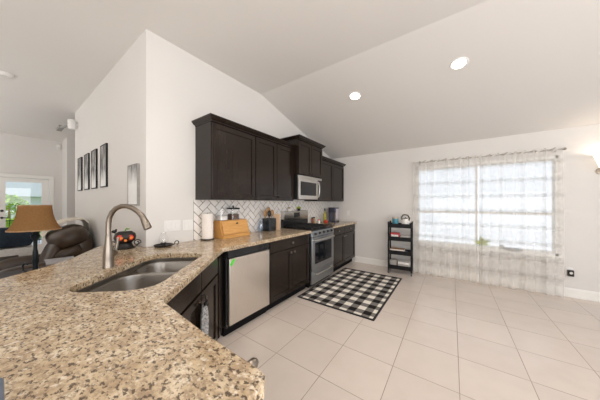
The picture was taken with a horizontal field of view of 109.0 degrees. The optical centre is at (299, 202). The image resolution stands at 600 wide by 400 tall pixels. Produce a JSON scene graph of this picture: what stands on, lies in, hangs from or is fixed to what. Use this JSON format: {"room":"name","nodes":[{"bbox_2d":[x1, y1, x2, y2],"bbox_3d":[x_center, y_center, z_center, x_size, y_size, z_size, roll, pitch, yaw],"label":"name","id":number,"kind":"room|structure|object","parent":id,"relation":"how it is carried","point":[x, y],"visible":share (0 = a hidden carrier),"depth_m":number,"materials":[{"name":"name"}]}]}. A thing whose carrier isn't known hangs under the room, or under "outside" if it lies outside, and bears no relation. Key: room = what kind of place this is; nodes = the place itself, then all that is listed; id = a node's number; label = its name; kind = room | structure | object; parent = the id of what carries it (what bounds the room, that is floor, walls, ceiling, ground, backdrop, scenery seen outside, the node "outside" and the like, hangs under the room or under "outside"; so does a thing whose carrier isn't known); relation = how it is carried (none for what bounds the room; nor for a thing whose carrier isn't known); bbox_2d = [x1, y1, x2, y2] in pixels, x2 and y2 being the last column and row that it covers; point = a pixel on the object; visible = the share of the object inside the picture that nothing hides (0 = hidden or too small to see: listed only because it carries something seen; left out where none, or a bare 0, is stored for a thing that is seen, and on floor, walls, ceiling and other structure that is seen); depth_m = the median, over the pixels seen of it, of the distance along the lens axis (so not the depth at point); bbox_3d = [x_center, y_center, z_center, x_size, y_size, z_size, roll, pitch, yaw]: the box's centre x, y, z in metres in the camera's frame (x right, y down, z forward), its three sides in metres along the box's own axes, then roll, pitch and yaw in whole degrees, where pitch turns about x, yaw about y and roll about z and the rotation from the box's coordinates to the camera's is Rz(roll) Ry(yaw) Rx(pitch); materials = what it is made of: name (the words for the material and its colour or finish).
{"room":"kitchen","nodes":[
{"label":"kitchen","id":0,"kind":"room"},
{"bbox_2d":[0,133,61,226],"bbox_3d":[-8.233,-0.172,3.899,0.140,3.065,5.220,0,0,35],"label":"wall","id":1,"kind":"structure","parent":0,"point":[23,155],"depth_m":5.59,"materials":[{"name":"paint"}]},
{"bbox_2d":[0,173,53,253],"bbox_3d":[-7.318,0.319,5.082,0.101,2.083,1.930,0,0,35],"label":"door","id":2,"kind":"structure","parent":1,"relation":"in","point":[47,185],"depth_m":5.55,"materials":[{"name":"paint"}]},
{"bbox_2d":[62,137,74,225],"bbox_3d":[-5.946,-0.172,6.334,0.770,3.065,1.400,0,0,35],"label":"wall","id":3,"kind":"structure","parent":0,"point":[68,145],"depth_m":5.62,"materials":[{"name":"paint"}]},
{"bbox_2d":[75,35,140,248],"bbox_3d":[-2.897,-0.172,3.166,3.230,3.065,0.140,0,0,35],"label":"wall","id":4,"kind":"structure","parent":0,"point":[111,115],"depth_m":2.69,"materials":[{"name":"paint"}]},
{"bbox_2d":[56,119,77,130],"bbox_3d":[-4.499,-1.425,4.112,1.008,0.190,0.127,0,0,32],"label":"security camera","id":5,"kind":"object","parent":4,"relation":"attached to","point":[71,124],"visible":1,"depth_m":3.87,"materials":[{"name":"white plastic"}]},
{"bbox_2d":[78,157,82,190],"bbox_3d":[-3.852,-0.502,3.746,0.285,0.575,0.020,0,0,35],"label":"framed picture","id":6,"kind":"object","parent":4,"relation":"attached to","point":[80,160],"visible":1,"depth_m":3.70},
{"bbox_2d":[78,158,80,189],"bbox_3d":[-3.851,-0.502,3.747,0.265,0.555,0.017,0,0,35],"label":"print","id":7,"kind":"object","parent":6,"relation":"attached to","point":[79,159],"depth_m":3.74},
{"bbox_2d":[84,153,89,189],"bbox_3d":[-3.449,-0.502,3.459,0.285,0.575,0.020,0,0,35],"label":"framed picture","id":8,"kind":"object","parent":4,"relation":"attached to","point":[86,156],"visible":1,"depth_m":3.40},
{"bbox_2d":[84,154,87,188],"bbox_3d":[-3.448,-0.502,3.461,0.265,0.555,0.017,0,0,35],"label":"print","id":9,"kind":"object","parent":8,"relation":"attached to","point":[86,155],"depth_m":3.44},
{"bbox_2d":[91,149,97,188],"bbox_3d":[-3.070,-0.502,3.190,0.285,0.575,0.020,0,0,35],"label":"framed picture","id":10,"kind":"object","parent":4,"relation":"attached to","point":[94,153],"visible":1,"depth_m":3.15},
{"bbox_2d":[91,150,95,187],"bbox_3d":[-3.069,-0.502,3.191,0.265,0.555,0.017,0,0,35],"label":"print","id":11,"kind":"object","parent":10,"relation":"attached to","point":[93,153],"depth_m":3.19},
{"bbox_2d":[100,143,107,187],"bbox_3d":[-2.658,-0.502,2.898,0.285,0.575,0.020,0,0,35],"label":"framed picture","id":12,"kind":"object","parent":4,"relation":"attached to","point":[103,148],"visible":1,"depth_m":2.86},
{"bbox_2d":[101,144,105,185],"bbox_3d":[-2.657,-0.502,2.899,0.265,0.555,0.017,0,0,35],"label":"print","id":13,"kind":"object","parent":12,"relation":"attached to","point":[103,147],"depth_m":2.88},
{"bbox_2d":[127,163,139,204],"bbox_3d":[-1.758,-0.190,2.257,0.285,0.430,0.022,0,0,35],"label":"framed picture","id":14,"kind":"object","parent":4,"relation":"attached to","point":[133,171],"visible":0.93,"depth_m":2.23,"materials":[{"name":"grey paper"}]},
{"bbox_2d":[128,165,136,203],"bbox_3d":[-1.757,-0.190,2.258,0.265,0.410,0.019,0,0,35],"label":"print","id":15,"kind":"object","parent":14,"relation":"attached to","point":[132,169],"depth_m":2.25},
{"bbox_2d":[141,29,330,246],"bbox_3d":[-0.418,-0.172,3.746,0.140,3.065,3.957,0,0,35],"label":"wall","id":16,"kind":"structure","parent":0,"point":[178,88],"depth_m":2.33,"materials":[{"name":"paint"}]},
{"bbox_2d":[164,220,179,231],"bbox_3d":[-1.363,0.242,2.287,0.008,0.116,0.164,0,0,35],"label":"light switch","id":17,"kind":"object","parent":16,"relation":"attached to","point":[169,225],"visible":1,"depth_m":2.28,"materials":[{"name":"white plastic"}]},
{"bbox_2d":[183,219,192,229],"bbox_3d":[-1.269,0.248,2.420,0.008,0.116,0.116,0,0,35],"label":"wall outlet","id":18,"kind":"object","parent":16,"relation":"attached to","point":[187,224],"visible":1,"depth_m":2.42,"materials":[{"name":"white plastic"}]},
{"bbox_2d":[192,113,257,199],"bbox_3d":[-0.896,-0.489,2.620,0.380,0.907,0.675,0,0,35],"label":"upper cabinet","id":19,"kind":"object","parent":16,"relation":"attached to","point":[224,148],"visible":1,"depth_m":2.45,"materials":[{"name":"brown wood"}]},
{"bbox_2d":[194,200,331,239],"bbox_3d":[-0.220,0.199,3.893,0.005,0.469,3.483,0,0,35],"label":"backsplash","id":20,"kind":"structure","parent":16,"relation":"attached to","point":[318,209],"depth_m":3.20,"materials":[{"name":"white tile"}]},
{"bbox_2d":[245,131,295,200],"bbox_3d":[-0.456,-0.489,3.240,0.380,0.907,0.842,0,0,35],"label":"upper cabinet","id":21,"kind":"object","parent":16,"relation":"attached to","point":[274,157],"visible":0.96,"depth_m":3.11,"materials":[{"name":"brown wood"}]},
{"bbox_2d":[281,134,325,178],"bbox_3d":[0.050,-0.776,3.874,0.470,0.628,0.865,0,0,35],"label":"upper cabinet","id":22,"kind":"object","parent":16,"relation":"attached to","point":[307,152],"visible":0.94,"depth_m":3.65,"materials":[{"name":"brown wood"}]},
{"bbox_2d":[294,175,321,199],"bbox_3d":[0.054,-0.259,3.872,0.483,0.402,0.770,0,0,35],"label":"microwave","id":23,"kind":"object","parent":22,"relation":"attached to","point":[305,187],"visible":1,"depth_m":3.66,"materials":[{"name":"silver metal"}]},
{"bbox_2d":[304,156,345,201],"bbox_3d":[0.597,-0.479,4.723,0.380,0.887,1.238,0,0,35],"label":"upper cabinet","id":24,"kind":"object","parent":16,"relation":"attached to","point":[332,170],"visible":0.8,"depth_m":4.62,"materials":[{"name":"brown wood"}]},
{"bbox_2d":[247,357,258,367],"bbox_3d":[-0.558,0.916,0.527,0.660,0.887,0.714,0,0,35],"label":"knob","id":25,"kind":"object","parent":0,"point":[254,361],"visible":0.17,"depth_m":0.65,"materials":[{"name":"silver metal"}]},
{"bbox_2d":[0,0,599,158],"bbox_3d":[-1.617,-1.504,1.609,13.700,0.903,9.150,0,0,35],"label":"ceiling","id":26,"kind":"structure","parent":0,"point":[532,66],"depth_m":2.39,"materials":[{"name":"paint"}]},
{"bbox_2d":[0,70,13,78],"bbox_3d":[-3.887,-1.682,2.817,0.150,0.046,0.150,0,0,35],"label":"smoke detector","id":27,"kind":"object","parent":26,"relation":"attached to","point":[3,74],"visible":1,"depth_m":2.80,"materials":[{"name":"white plastic"}]},
{"bbox_2d":[349,92,360,99],"bbox_3d":[0.797,-1.548,3.099,0.173,0.047,0.168,0,0,29],"label":"recessed light","id":28,"kind":"object","parent":26,"relation":"in","point":[354,95],"visible":1,"depth_m":3.09,"materials":[{"name":"white plastic"}]},
{"bbox_2d":[449,57,468,69],"bbox_3d":[1.772,-1.553,2.384,0.173,0.047,0.168,0,0,29],"label":"recessed light","id":29,"kind":"object","parent":26,"relation":"in","point":[460,62],"visible":1,"depth_m":2.38,"materials":[{"name":"white plastic"}]},
{"bbox_2d":[217,261,599,399],"bbox_3d":[-1.984,1.420,1.869,14.600,0.120,9.150,0,0,35],"label":"floor","id":30,"kind":"structure","parent":0,"point":[434,337],"depth_m":2.04,"materials":[{"name":"tile"}]},
{"bbox_2d":[0,255,18,260],"bbox_3d":[-4.547,1.095,2.837,0.600,0.530,1.000,0,0,35],"label":"coffee table","id":31,"kind":"object","parent":30,"relation":"on","point":[6,257],"visible":0.02,"depth_m":3.26,"materials":[{"name":"brown wood"}]},
{"bbox_2d":[0,227,39,256],"bbox_3d":[-5.148,0.875,3.502,0.890,0.970,1.167,0,0,35],"label":"armchair","id":32,"kind":"object","parent":30,"relation":"on","point":[17,243],"visible":0.48,"depth_m":3.50,"materials":[{"name":"fabric"}]},
{"bbox_2d":[0,265,49,278],"bbox_3d":[-3.051,1.060,2.155,0.570,0.600,0.780,0,0,35],"label":"end table","id":33,"kind":"object","parent":30,"relation":"on","point":[9,273],"visible":0.02,"depth_m":2.34,"materials":[{"name":"brown wood"}]},
{"bbox_2d":[5,205,61,271],"bbox_3d":[-2.858,0.391,2.310,0.386,0.738,0.386,0,0,35],"label":"table lamp","id":34,"kind":"object","parent":33,"relation":"on","point":[34,219],"visible":0.93,"depth_m":2.24,"materials":[{"name":"brown fabric"}]},
{"bbox_2d":[0,224,92,272],"bbox_3d":[-3.457,0.820,2.904,0.920,1.019,0.891,0,0,35],"label":"recliner","id":35,"kind":"object","parent":30,"relation":"on","point":[74,240],"visible":0.44,"depth_m":2.85,"materials":[{"name":"brown leather"}]},
{"bbox_2d":[44,256,73,265],"bbox_3d":[-3.111,0.803,2.769,0.248,0.190,0.250,0,0,35],"label":"cover","id":36,"kind":"object","parent":35,"relation":"on","point":[54,260],"visible":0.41,"depth_m":2.69,"materials":[{"name":"grey fabric"}]},
{"bbox_2d":[40,217,89,237],"bbox_3d":[-3.426,0.341,3.121,0.420,0.236,0.440,0,0,35],"label":"throw blanket","id":37,"kind":"object","parent":35,"relation":"on","point":[85,222],"visible":0.7,"depth_m":3.11,"materials":[{"name":"white fabric"}]},
{"bbox_2d":[55,244,81,257],"bbox_3d":[-3.350,0.675,3.054,0.740,0.307,0.396,0,0,35],"label":"lumbar pillow","id":38,"kind":"object","parent":35,"relation":"on","point":[61,250],"depth_m":2.83,"materials":[{"name":"brown leather"}]},
{"bbox_2d":[167,254,221,340],"bbox_3d":[-0.851,0.916,1.527,0.324,0.887,1.090,0,0,-5],"label":"base cabinet","id":39,"kind":"object","parent":30,"relation":"on","point":[188,302],"visible":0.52,"depth_m":1.64,"materials":[{"name":"brown wood"}]},
{"bbox_2d":[200,294,208,334],"bbox_3d":[-0.686,0.831,1.552,0.050,0.339,0.151,0,0,-5],"label":"hand towel","id":40,"kind":"object","parent":39,"relation":"hanging from","point":[204,319],"visible":0.82,"depth_m":1.55,"materials":[{"name":"grey fabric"}]},
{"bbox_2d":[221,242,268,336],"bbox_3d":[-0.781,0.918,2.552,0.592,0.884,0.612,0,0,35],"label":"dishwasher","id":41,"kind":"object","parent":30,"relation":"on","point":[245,271],"visible":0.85,"depth_m":2.30,"materials":[{"name":"silver metal"}]},
{"bbox_2d":[266,234,308,310],"bbox_3d":[-0.349,0.916,3.171,0.634,0.887,0.893,0,0,35],"label":"base cabinet","id":42,"kind":"object","parent":30,"relation":"on","point":[289,257],"visible":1,"depth_m":2.93,"materials":[{"name":"brown wood"}]},
{"bbox_2d":[0,228,310,399],"bbox_3d":[-1.089,0.453,1.798,2.236,0.040,3.958,0,0,5],"label":"countertop","id":43,"kind":"structure","parent":42,"relation":"on","point":[58,342],"depth_m":0.68,"materials":[{"name":"stone"}]},
{"bbox_2d":[0,378,4,399],"bbox_3d":[-0.667,0.427,0.437,0.195,0.011,0.074,0,0,35],"label":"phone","id":44,"kind":"object","parent":43,"relation":"on","point":[2,397],"visible":1,"depth_m":0.48,"materials":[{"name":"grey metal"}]},
{"bbox_2d":[111,228,140,249],"bbox_3d":[-1.673,0.336,2.047,0.195,0.194,0.167,0,0,0],"label":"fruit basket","id":45,"kind":"object","parent":43,"relation":"on","point":[126,239],"visible":0.88,"depth_m":2.01,"materials":[{"name":"metal"}]},
{"bbox_2d":[102,204,151,268],"bbox_3d":[-1.174,0.219,1.477,0.308,0.427,0.109,0,0,-7],"label":"faucet","id":46,"kind":"object","parent":43,"relation":"on","point":[109,253],"visible":1,"depth_m":1.44,"materials":[{"name":"silver metal"}]},
{"bbox_2d":[76,258,197,291],"bbox_3d":[-0.997,0.568,1.439,0.525,0.190,0.900,0,0,-5],"label":"sink","id":47,"kind":"object","parent":43,"relation":"in","point":[149,273],"visible":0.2,"depth_m":1.52,"materials":[{"name":"metal"}]},
{"bbox_2d":[153,239,178,246],"bbox_3d":[-1.357,0.362,2.146,0.168,0.140,0.197,0,0,20],"label":"candlestick","id":48,"kind":"object","parent":43,"relation":"on","point":[163,243],"visible":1,"depth_m":2.13,"materials":[{"name":"metal"}]},
{"bbox_2d":[201,213,213,240],"bbox_3d":[-1.091,0.275,2.523,0.144,0.315,0.144,0,0,35],"label":"paper towel roll","id":49,"kind":"object","parent":43,"relation":"on","point":[207,218],"visible":1,"depth_m":2.47,"materials":[{"name":"paper"}]},
{"bbox_2d":[214,219,249,238],"bbox_3d":[-0.872,0.325,2.769,0.201,0.215,0.415,0,0,35],"label":"bread box","id":50,"kind":"object","parent":43,"relation":"on","point":[230,228],"visible":1,"depth_m":2.66,"materials":[{"name":"brown wood"}]},
{"bbox_2d":[216,216,226,219],"bbox_3d":[-0.976,0.131,2.675,0.122,0.173,0.122,0,0,35],"label":"glass canister","id":51,"kind":"object","parent":50,"relation":"on","point":[217,217],"visible":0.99,"depth_m":2.63,"materials":[{"name":"white"}]},
{"bbox_2d":[227,206,239,218],"bbox_3d":[-0.878,0.126,2.813,0.130,0.183,0.130,0,0,35],"label":"glass canister","id":52,"kind":"object","parent":50,"relation":"on","point":[232,215],"visible":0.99,"depth_m":2.77,"materials":[{"name":"white"}]},
{"bbox_2d":[263,218,275,231],"bbox_3d":[-0.477,0.335,3.326,0.150,0.195,0.150,0,0,35],"label":"utensil crock","id":53,"kind":"object","parent":43,"relation":"on","point":[269,225],"visible":0.92,"depth_m":3.27,"materials":[{"name":"black ceramic"}]},
{"bbox_2d":[274,214,279,229],"bbox_3d":[-0.369,0.305,3.452,0.100,0.255,0.018,0,0,5],"label":"cutting board","id":54,"kind":"object","parent":43,"relation":"on","point":[277,216],"visible":0.81,"depth_m":3.44,"materials":[{"name":"brown wood"}]},
{"bbox_2d":[281,210,334,287],"bbox_3d":[0.173,0.754,3.828,0.704,1.212,0.762,0,0,35],"label":"gas range","id":55,"kind":"object","parent":30,"relation":"on","point":[321,237],"visible":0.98,"depth_m":3.68,"materials":[{"name":"silver metal"}]},
{"bbox_2d":[286,226,332,231],"bbox_3d":[0.170,0.445,3.830,0.560,0.020,0.762,0,0,35],"label":"cooktop","id":56,"kind":"object","parent":55,"relation":"in","point":[323,228],"depth_m":3.65,"materials":[{"name":"black metal"}]},
{"bbox_2d":[333,226,344,271],"bbox_3d":[0.528,0.916,4.406,0.634,0.887,0.565,0,0,35],"label":"base cabinet","id":57,"kind":"object","parent":30,"relation":"on","point":[339,236],"visible":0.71,"depth_m":4.25,"materials":[{"name":"brown wood"}]},
{"bbox_2d":[341,224,354,266],"bbox_3d":[0.866,0.916,4.881,0.634,0.887,0.602,0,0,35],"label":"base cabinet","id":58,"kind":"object","parent":30,"relation":"on","point":[349,239],"visible":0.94,"depth_m":4.71,"materials":[{"name":"brown wood"}]},
{"bbox_2d":[317,221,356,227],"bbox_3d":[0.710,0.453,4.644,0.641,0.040,1.179,0,0,35],"label":"countertop","id":59,"kind":"structure","parent":58,"relation":"on","point":[340,223],"depth_m":4.52,"materials":[{"name":"stone"}]},
{"bbox_2d":[328,207,338,221],"bbox_3d":[0.787,0.268,4.961,0.198,0.330,0.200,0,0,35],"label":"coffee maker","id":60,"kind":"object","parent":59,"relation":"on","point":[331,210],"visible":0.98,"depth_m":4.90,"materials":[{"name":"plastic"}]},
{"bbox_2d":[297,268,401,320],"bbox_3d":[0.895,1.354,3.461,1.090,0.012,1.690,0,0,35],"label":"rug","id":61,"kind":"object","parent":30,"relation":"on","point":[363,294],"visible":1,"depth_m":3.23,"materials":[{"name":"black fabric"}]},
{"bbox_2d":[388,221,412,275],"bbox_3d":[1.951,0.860,4.158,0.423,1.000,0.280,0,0,31],"label":"rolling cart","id":62,"kind":"object","parent":30,"relation":"on","point":[400,225],"visible":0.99,"depth_m":4.07,"materials":[{"name":"black metal"}]},
{"bbox_2d":[390,258,397,264],"bbox_3d":[1.857,1.187,4.225,0.120,0.150,0.140,0,0,35],"label":"carton","id":63,"kind":"object","parent":62,"relation":"in","point":[393,261],"visible":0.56,"depth_m":4.19,"materials":[{"name":"grey cardboard"}]},
{"bbox_2d":[392,217,398,223],"bbox_3d":[1.878,0.374,4.210,0.118,0.185,0.118,0,0,35],"label":"tin canister","id":64,"kind":"object","parent":62,"relation":"on","point":[395,220],"visible":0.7,"depth_m":4.17,"materials":[{"name":"teal metal"}]},
{"bbox_2d":[391,232,399,236],"bbox_3d":[1.878,0.649,4.210,0.150,0.135,0.121,0,0,35],"label":"carton","id":65,"kind":"object","parent":62,"relation":"in","point":[394,234],"visible":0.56,"depth_m":4.17,"materials":[{"name":"red cardboard"}]},
{"bbox_2d":[389,223,409,228],"bbox_3d":[1.951,0.436,4.158,0.403,0.078,0.228,0,0,31],"label":"shelf","id":66,"kind":"object","parent":62,"relation":"on","point":[400,225],"depth_m":4.07,"materials":[{"name":"black wood"}]},
{"bbox_2d":[389,235,409,241],"bbox_3d":[1.951,0.686,4.158,0.403,0.078,0.228,0,0,31],"label":"shelf","id":67,"kind":"object","parent":62,"relation":"on","point":[404,239],"depth_m":4.06,"materials":[{"name":"black wood"}]},
{"bbox_2d":[389,248,409,255],"bbox_3d":[1.951,0.951,4.158,0.403,0.078,0.228,0,0,31],"label":"shelf","id":68,"kind":"object","parent":62,"relation":"on","point":[394,252],"depth_m":4.08,"materials":[{"name":"black wood"}]},
{"bbox_2d":[389,262,409,270],"bbox_3d":[1.951,1.231,4.158,0.403,0.078,0.228,0,0,31],"label":"shelf","id":69,"kind":"object","parent":62,"relation":"on","point":[397,267],"depth_m":4.06,"materials":[{"name":"black wood"}]},
{"bbox_2d":[398,260,409,266],"bbox_3d":[2.002,1.194,4.109,0.200,0.135,0.151,0,0,35],"label":"carton","id":70,"kind":"object","parent":62,"relation":"in","point":[400,262],"visible":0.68,"depth_m":4.06,"materials":[{"name":"white cardboard"}]},
{"bbox_2d":[401,214,410,223],"bbox_3d":[2.025,0.341,4.104,0.140,0.251,0.145,0,0,-12],"label":"kettle","id":71,"kind":"object","parent":62,"relation":"on","point":[405,220],"visible":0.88,"depth_m":4.07,"materials":[{"name":"silver metal"}]},
{"bbox_3d":[1.927,0.959,4.176,0.290,0.045,0.170,0,0,35],"label":"book","id":72,"kind":"object","parent":62,"relation":"in","visible":0},
{"bbox_2d":[390,247,404,250],"bbox_3d":[1.911,0.913,4.187,0.250,0.045,0.160,0,0,35],"label":"book","id":73,"kind":"object","parent":72,"relation":"on","point":[391,248],"visible":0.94,"depth_m":4.17,"materials":[{"name":"paper"}]},
{"bbox_2d":[332,124,599,291],"bbox_3d":[3.638,0.134,3.377,7.180,2.452,0.140,0,0,35],"label":"wall","id":74,"kind":"structure","parent":0,"point":[378,187],"depth_m":3.61,"materials":[{"name":"paint"}]},
{"bbox_2d":[355,256,599,301],"bbox_3d":[3.899,1.295,3.095,6.428,0.130,0.017,0,0,35],"label":"baseboard","id":75,"kind":"structure","parent":74,"relation":"attached to","point":[531,286],"depth_m":3.50,"materials":[{"name":"paint"}]},
{"bbox_2d":[414,155,563,258],"bbox_3d":[3.088,0.052,3.734,1.940,1.515,0.155,0,0,35],"label":"window","id":76,"kind":"structure","parent":74,"relation":"in","point":[554,252],"depth_m":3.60,"materials":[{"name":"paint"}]},
{"bbox_2d":[474,237,489,248],"bbox_3d":[3.115,0.675,3.660,0.232,0.220,0.112,0,0,35],"label":"potted plant","id":77,"kind":"object","parent":76,"relation":"on","point":[481,244],"visible":0.8,"depth_m":3.65,"materials":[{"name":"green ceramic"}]},
{"bbox_2d":[499,244,522,251],"bbox_3d":[3.417,0.732,3.463,0.280,0.097,0.060,0,0,35],"label":"ornament","id":78,"kind":"object","parent":76,"relation":"on","point":[501,245],"visible":1,"depth_m":3.45,"materials":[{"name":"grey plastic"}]},
{"bbox_2d":[413,148,566,164],"bbox_3d":[3.030,-0.770,3.644,1.947,0.045,0.127,0,0,35],"label":"curtain rod","id":79,"kind":"object","parent":74,"relation":"attached to","point":[563,148],"visible":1,"depth_m":3.43,"materials":[{"name":"silver metal"}]},
{"bbox_2d":[413,156,478,282],"bbox_3d":[2.602,0.271,3.875,0.981,2.155,0.103,0,0,33],"label":"sheer curtain","id":80,"kind":"object","parent":79,"relation":"hanging from","point":[475,166],"visible":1,"depth_m":3.84,"materials":[{"name":"white fabric"}]},
{"bbox_2d":[478,147,563,297],"bbox_3d":[3.383,0.271,3.335,0.946,2.155,0.100,0,0,33],"label":"sheer curtain","id":81,"kind":"object","parent":79,"relation":"hanging from","point":[556,262],"visible":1,"depth_m":3.31,"materials":[{"name":"white fabric"}]},
{"bbox_2d":[565,267,572,274],"bbox_3d":[3.901,0.990,3.099,0.075,0.116,0.008,0,0,35],"label":"wall outlet","id":82,"kind":"object","parent":74,"relation":"attached to","point":[566,268],"visible":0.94,"depth_m":3.11,"materials":[{"name":"white plastic"}]},
{"bbox_2d":[567,270,573,276],"bbox_3d":[3.891,1.010,3.074,0.060,0.090,0.044,0,0,35],"label":"plug adapter","id":83,"kind":"object","parent":82,"relation":"attached to","point":[570,273],"visible":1,"depth_m":3.06,"materials":[{"name":"plastic"}]},
{"bbox_2d":[593,154,599,173],"bbox_3d":[4.073,-0.520,2.841,0.220,0.260,0.230,0,0,35],"label":"wall sconce","id":84,"kind":"object","parent":74,"relation":"attached to","point":[597,156],"visible":1,"depth_m":2.87,"materials":[{"name":"silver metal"}]},
{"bbox_3d":[-11.947,1.575,25.660,30.800,0.170,52.000,0,0,35],"label":"lawn","id":85,"kind":"structure","parent":0,"visible":0},
{"bbox_2d":[6,218,12,226],"bbox_3d":[-10.261,0.985,7.344,1.203,1.015,1.269,0,0,35],"label":"shrub","id":86,"kind":"object","parent":85,"relation":"on","point":[7,222],"visible":0.09,"depth_m":7.33,"materials":[{"name":"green plant"}]},
{"bbox_2d":[6,194,29,219],"bbox_3d":[-11.618,0.555,8.519,1.448,1.872,1.426,0,0,35],"label":"shrub","id":87,"kind":"object","parent":85,"relation":"on","point":[10,199],"visible":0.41,"depth_m":8.51,"materials":[{"name":"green plant"}]},
{"bbox_2d":[6,177,44,218],"bbox_3d":[-18.908,-0.810,14.782,4.650,4.600,9.800,0,0,35],"label":"house","id":88,"kind":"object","parent":85,"relation":"on","point":[30,192],"visible":0.2,"depth_m":13.38,"materials":[{"name":"white"}]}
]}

